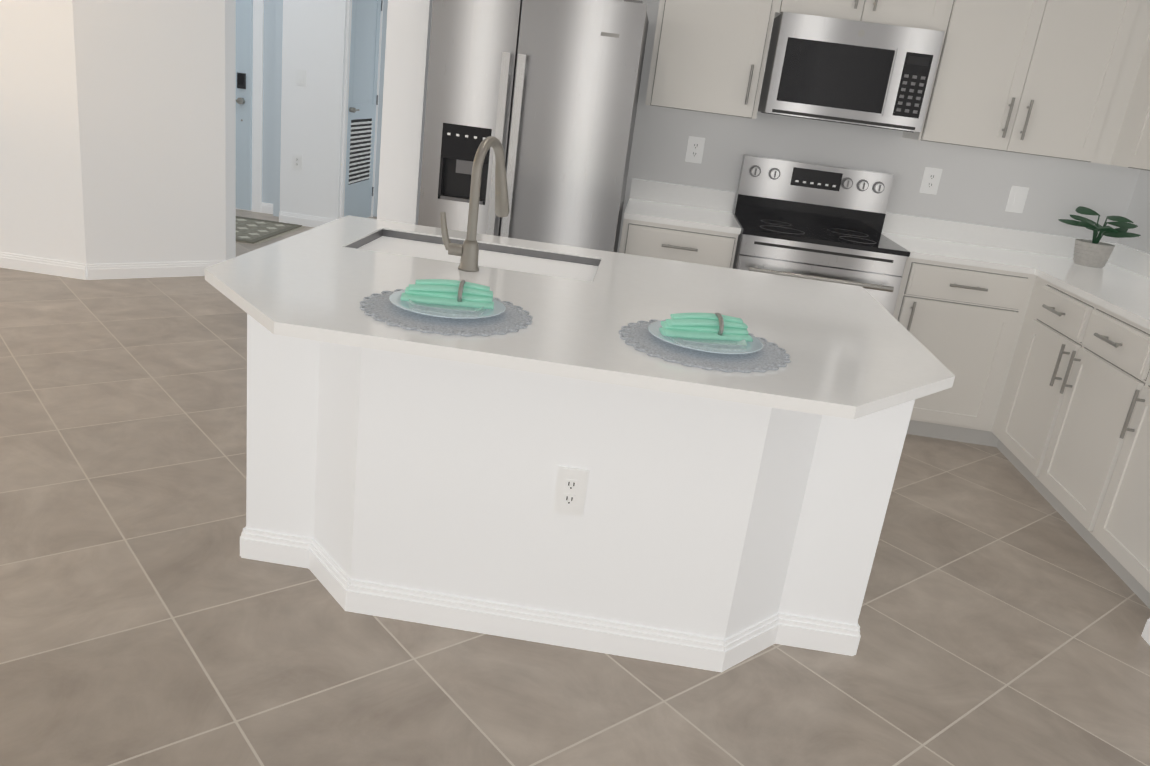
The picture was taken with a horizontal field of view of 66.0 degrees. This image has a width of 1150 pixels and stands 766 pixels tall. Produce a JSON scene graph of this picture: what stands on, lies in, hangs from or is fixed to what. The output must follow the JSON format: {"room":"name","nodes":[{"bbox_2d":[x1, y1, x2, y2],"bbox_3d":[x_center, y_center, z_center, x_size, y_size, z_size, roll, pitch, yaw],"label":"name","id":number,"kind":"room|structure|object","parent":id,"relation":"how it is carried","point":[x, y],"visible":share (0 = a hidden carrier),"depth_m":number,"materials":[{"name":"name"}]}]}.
{"room":"kitchen","nodes":[
{"label":"kitchen","id":0,"kind":"room"},
{"bbox_2d":[0,0,235,263],"bbox_3d":[-4.332,-2.305,5.289,4.424,2.840,0.718,8,18,3],"label":"wall","id":1,"kind":"structure","parent":0,"point":[116,130],"depth_m":5.21,"materials":[{"name":"white paint"}]},
{"bbox_2d":[0,202,1149,645],"bbox_3d":[-2.282,-0.655,5.510,8.930,0.092,5.474,8,18,3],"label":"baseboard","id":2,"kind":"structure","parent":1,"relation":"attached to","point":[98,270],"depth_m":5.39,"materials":[{"name":"white paint"}]},
{"bbox_2d":[262,0,347,218],"bbox_3d":[-2.256,-2.694,7.550,0.690,2.650,0.340,8,18,3],"label":"wall","id":3,"kind":"structure","parent":0,"point":[308,35],"depth_m":7.55,"materials":[{"name":"white paint"}]},
{"bbox_2d":[236,0,252,209],"bbox_3d":[-3.283,-2.791,7.759,0.910,2.428,0.080,8,18,3],"label":"entry door","id":4,"kind":"structure","parent":3,"relation":"in","point":[244,49],"depth_m":7.82,"materials":[{"name":"white paint"}]},
{"bbox_2d":[252,0,263,212],"bbox_3d":[-3.274,-2.840,7.784,1.090,2.530,0.020,8,18,3],"label":"door frame","id":5,"kind":"structure","parent":3,"relation":"attached to","point":[257,91],"depth_m":7.85,"materials":[{"name":"white paint"}]},
{"bbox_2d":[292,154,302,169],"bbox_3d":[-2.396,-1.906,7.633,0.090,0.130,0.008,8,18,3],"label":"outlet","id":6,"kind":"object","parent":3,"relation":"attached to","point":[297,161],"visible":1,"depth_m":7.63,"materials":[{"name":"white plastic"}]},
{"bbox_2d":[340,0,382,217],"bbox_3d":[-1.903,-2.522,7.917,0.016,2.180,0.900,8,18,3],"label":"door frame","id":7,"kind":"structure","parent":3,"relation":"attached to","point":[349,10],"depth_m":7.64,"materials":[{"name":"white paint"}]},
{"bbox_2d":[344,0,382,217],"bbox_3d":[-1.883,-2.498,7.933,0.059,2.105,0.793,8,18,3],"label":"closet door","id":8,"kind":"structure","parent":3,"relation":"in","point":[364,58],"depth_m":7.93,"materials":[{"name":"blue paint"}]},
{"bbox_2d":[373,0,431,224],"bbox_3d":[-0.559,-2.014,6.171,0.187,2.650,4.540,8,18,3],"label":"wall","id":9,"kind":"structure","parent":0,"point":[406,24],"depth_m":4.06,"materials":[{"name":"white paint"}]},
{"bbox_2d":[0,209,1149,765],"bbox_3d":[-1.691,0.070,3.717,11.500,0.001,14.200,8,18,3],"label":"floor","id":10,"kind":"structure","parent":0,"point":[150,615],"depth_m":2.44,"materials":[{"name":"tile"}]},
{"bbox_2d":[236,216,302,243],"bbox_3d":[-2.993,-1.309,7.311,1.200,0.013,0.960,8,18,3],"label":"rug","id":11,"kind":"object","parent":10,"relation":"on","point":[253,230],"visible":0.31,"depth_m":7.37,"materials":[{"name":"grey fabric"}]},
{"bbox_2d":[418,0,648,251],"bbox_3d":[-0.223,-0.922,4.362,0.913,1.817,0.826,8,18,3],"label":"refrigerator","id":12,"kind":"object","parent":10,"relation":"on","point":[545,93],"visible":0.65,"depth_m":3.90,"materials":[{"name":"silver metal"}]},
{"bbox_2d":[240,231,906,671],"bbox_3d":[-0.014,0.140,2.750,1.832,0.886,0.992,8,18,3],"label":"kitchen island","id":13,"kind":"object","parent":10,"relation":"on","point":[725,521],"depth_m":2.36,"materials":[{"name":"white paint"}]},
{"bbox_2d":[552,465,588,516],"bbox_3d":[-0.012,0.281,2.285,0.080,0.132,0.008,8,18,3],"label":"outlet","id":14,"kind":"object","parent":13,"relation":"attached to","point":[570,490],"visible":1,"depth_m":2.28,"materials":[{"name":"white plastic"}]},
{"bbox_2d":[205,239,954,430],"bbox_3d":[-0.004,-0.156,2.186,1.818,0.028,0.837,8,18,3],"label":"island countertop","id":15,"kind":"structure","parent":13,"relation":"on","point":[840,366],"depth_m":2.08,"materials":[{"name":"white stone"}]},
{"bbox_2d":[359,279,532,335],"bbox_3d":[-0.291,-0.200,2.041,0.398,0.076,0.400,8,18,3],"label":"place setting","id":16,"kind":"object","parent":15,"relation":"on","point":[450,307],"visible":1,"depth_m":2.01,"materials":[{"name":"grey fabric"}]},
{"bbox_2d":[619,313,790,372],"bbox_3d":[0.302,-0.123,2.037,0.398,0.076,0.400,8,18,3],"label":"place setting","id":17,"kind":"object","parent":15,"relation":"on","point":[713,341],"visible":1,"depth_m":2.00,"materials":[{"name":"grey fabric"}]},
{"bbox_2d":[285,215,899,322],"bbox_3d":[0.063,-0.367,2.843,1.818,0.028,0.550,8,18,3],"label":"island countertop","id":18,"kind":"structure","parent":13,"relation":"on","point":[744,286],"depth_m":2.85,"materials":[{"name":"white stone"}]},
{"bbox_2d":[440,136,509,271],"bbox_3d":[-0.285,-0.530,2.565,0.162,0.368,0.265,8,18,3],"label":"faucet","id":19,"kind":"object","parent":18,"relation":"on","point":[467,250],"visible":1,"depth_m":2.49,"materials":[{"name":"silver metal"}]},
{"bbox_2d":[619,207,740,267],"bbox_3d":[0.475,-0.415,4.590,0.545,0.886,0.628,8,18,3],"label":"base cabinet","id":20,"kind":"object","parent":10,"relation":"on","point":[648,237],"depth_m":4.18,"materials":[{"name":"white paint"}]},
{"bbox_2d":[624,198,740,229],"bbox_3d":[0.533,-0.844,4.443,0.550,0.028,0.633,8,18,3],"label":"countertop","id":21,"kind":"structure","parent":20,"relation":"on","point":[637,207],"depth_m":4.36,"materials":[{"name":"white stone"}]},
{"bbox_2d":[732,155,909,315],"bbox_3d":[1.145,-0.454,4.444,0.764,1.215,0.731,8,18,3],"label":"range","id":22,"kind":"object","parent":10,"relation":"on","point":[819,222],"visible":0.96,"depth_m":4.50,"materials":[{"name":"silver metal"}]},
{"bbox_2d":[893,258,1014,444],"bbox_3d":[1.796,-0.221,4.518,0.558,0.886,0.628,8,18,3],"label":"base cabinet","id":23,"kind":"object","parent":10,"relation":"on","point":[974,344],"depth_m":4.21,"materials":[{"name":"white paint"}]},
{"bbox_2d":[983,330,1126,529],"bbox_3d":[2.313,0.135,3.655,0.627,0.886,1.165,8,18,3],"label":"base cabinet","id":24,"kind":"object","parent":10,"relation":"on","point":[1037,344],"depth_m":3.68,"materials":[{"name":"white paint"}]},
{"bbox_2d":[881,230,1149,361],"bbox_3d":[2.090,-0.364,3.609,1.208,0.028,2.206,8,18,3],"label":"countertop","id":25,"kind":"structure","parent":24,"relation":"on","point":[1065,305],"depth_m":4.02,"materials":[{"name":"white stone"}]},
{"bbox_2d":[1059,206,1140,267],"bbox_3d":[2.569,-0.709,4.351,0.324,0.269,0.327,8,18,3],"label":"potted plant","id":26,"kind":"object","parent":25,"relation":"on","point":[1094,252],"visible":1,"depth_m":4.33,"materials":[{"name":"plant"}]},
{"bbox_2d":[1075,362,1149,608],"bbox_3d":[2.243,0.357,2.964,0.627,0.886,0.573,8,18,3],"label":"base cabinet","id":27,"kind":"object","parent":10,"relation":"on","point":[1114,518],"depth_m":3.13,"materials":[{"name":"white paint"}]},
{"bbox_2d":[617,0,1149,252],"bbox_3d":[1.104,-1.240,4.673,3.600,2.540,0.150,8,18,3],"label":"wall","id":28,"kind":"structure","parent":0,"point":[975,185],"depth_m":4.58,"materials":[{"name":"white paint"}]},
{"bbox_2d":[685,136,704,162],"bbox_3d":[0.630,-1.222,4.643,0.085,0.130,0.008,8,18,3],"label":"outlet","id":29,"kind":"object","parent":28,"relation":"attached to","point":[695,148],"visible":1,"depth_m":4.64,"materials":[{"name":"white plastic"}]},
{"bbox_2d":[645,0,780,118],"bbox_3d":[0.686,-1.853,4.264,0.540,1.050,0.328,8,18,3],"label":"upper cabinet","id":30,"kind":"object","parent":28,"relation":"attached to","point":[709,56],"depth_m":4.20,"materials":[{"name":"white paint"}]},
{"bbox_2d":[781,0,880,22],"bbox_3d":[1.204,-2.008,4.161,0.450,0.568,0.328,8,18,3],"label":"upper cabinet","id":31,"kind":"object","parent":28,"relation":"attached to","point":[857,10],"depth_m":4.08,"materials":[{"name":"white paint"}]},
{"bbox_2d":[631,178,1114,261],"bbox_3d":[1.549,-0.855,4.659,2.532,0.104,0.020,8,18,3],"label":"backsplash","id":32,"kind":"structure","parent":28,"relation":"attached to","point":[710,199],"depth_m":4.63,"materials":[{"name":"white stone"}]},
{"bbox_2d":[877,0,956,35],"bbox_3d":[1.531,-1.960,4.143,0.441,0.568,0.328,8,18,3],"label":"upper cabinet","id":33,"kind":"object","parent":28,"relation":"attached to","point":[937,15],"depth_m":4.06,"materials":[{"name":"white paint"}]},
{"bbox_2d":[758,12,944,131],"bbox_3d":[1.303,-1.489,4.271,0.728,0.447,0.416,8,18,3],"label":"microwave","id":34,"kind":"object","parent":33,"relation":"attached to","point":[854,72],"visible":1,"depth_m":4.09,"materials":[{"name":"silver metal"}]},
{"bbox_2d":[920,167,941,194],"bbox_3d":[1.840,-1.045,4.577,0.085,0.130,0.008,8,18,3],"label":"outlet","id":35,"kind":"object","parent":28,"relation":"attached to","point":[930,180],"visible":1,"depth_m":4.58,"materials":[{"name":"white plastic"}]},
{"bbox_2d":[902,0,1064,153],"bbox_3d":[1.916,-1.672,4.197,0.538,1.050,0.328,8,18,3],"label":"upper cabinet","id":36,"kind":"object","parent":28,"relation":"attached to","point":[993,60],"depth_m":4.10,"materials":[{"name":"white paint"}]},
{"bbox_2d":[1005,186,1028,212],"bbox_3d":[2.280,-0.945,4.563,0.085,0.130,0.010,8,18,3],"label":"light switch","id":37,"kind":"object","parent":28,"relation":"attached to","point":[1017,199],"visible":1,"depth_m":4.56,"materials":[{"name":"white plastic"}]},
{"bbox_2d":[1025,0,1144,162],"bbox_3d":[2.294,-1.617,4.176,0.457,1.050,0.328,8,18,3],"label":"upper cabinet","id":38,"kind":"object","parent":28,"relation":"attached to","point":[1066,79],"depth_m":4.07,"materials":[{"name":"white paint"}]},
{"bbox_2d":[1105,16,1149,170],"bbox_3d":[2.700,-1.408,3.709,0.318,1.050,0.645,8,18,3],"label":"upper cabinet","id":39,"kind":"object","parent":28,"relation":"attached to","point":[1131,141],"depth_m":4.02,"materials":[{"name":"white paint"}]},
{"bbox_2d":[1111,243,1149,277],"bbox_3d":[2.684,-0.337,3.547,0.020,0.104,2.186,8,18,3],"label":"backsplash","id":40,"kind":"structure","parent":28,"relation":"attached to","point":[1127,257],"depth_m":4.39,"materials":[{"name":"white stone"}]}
]}

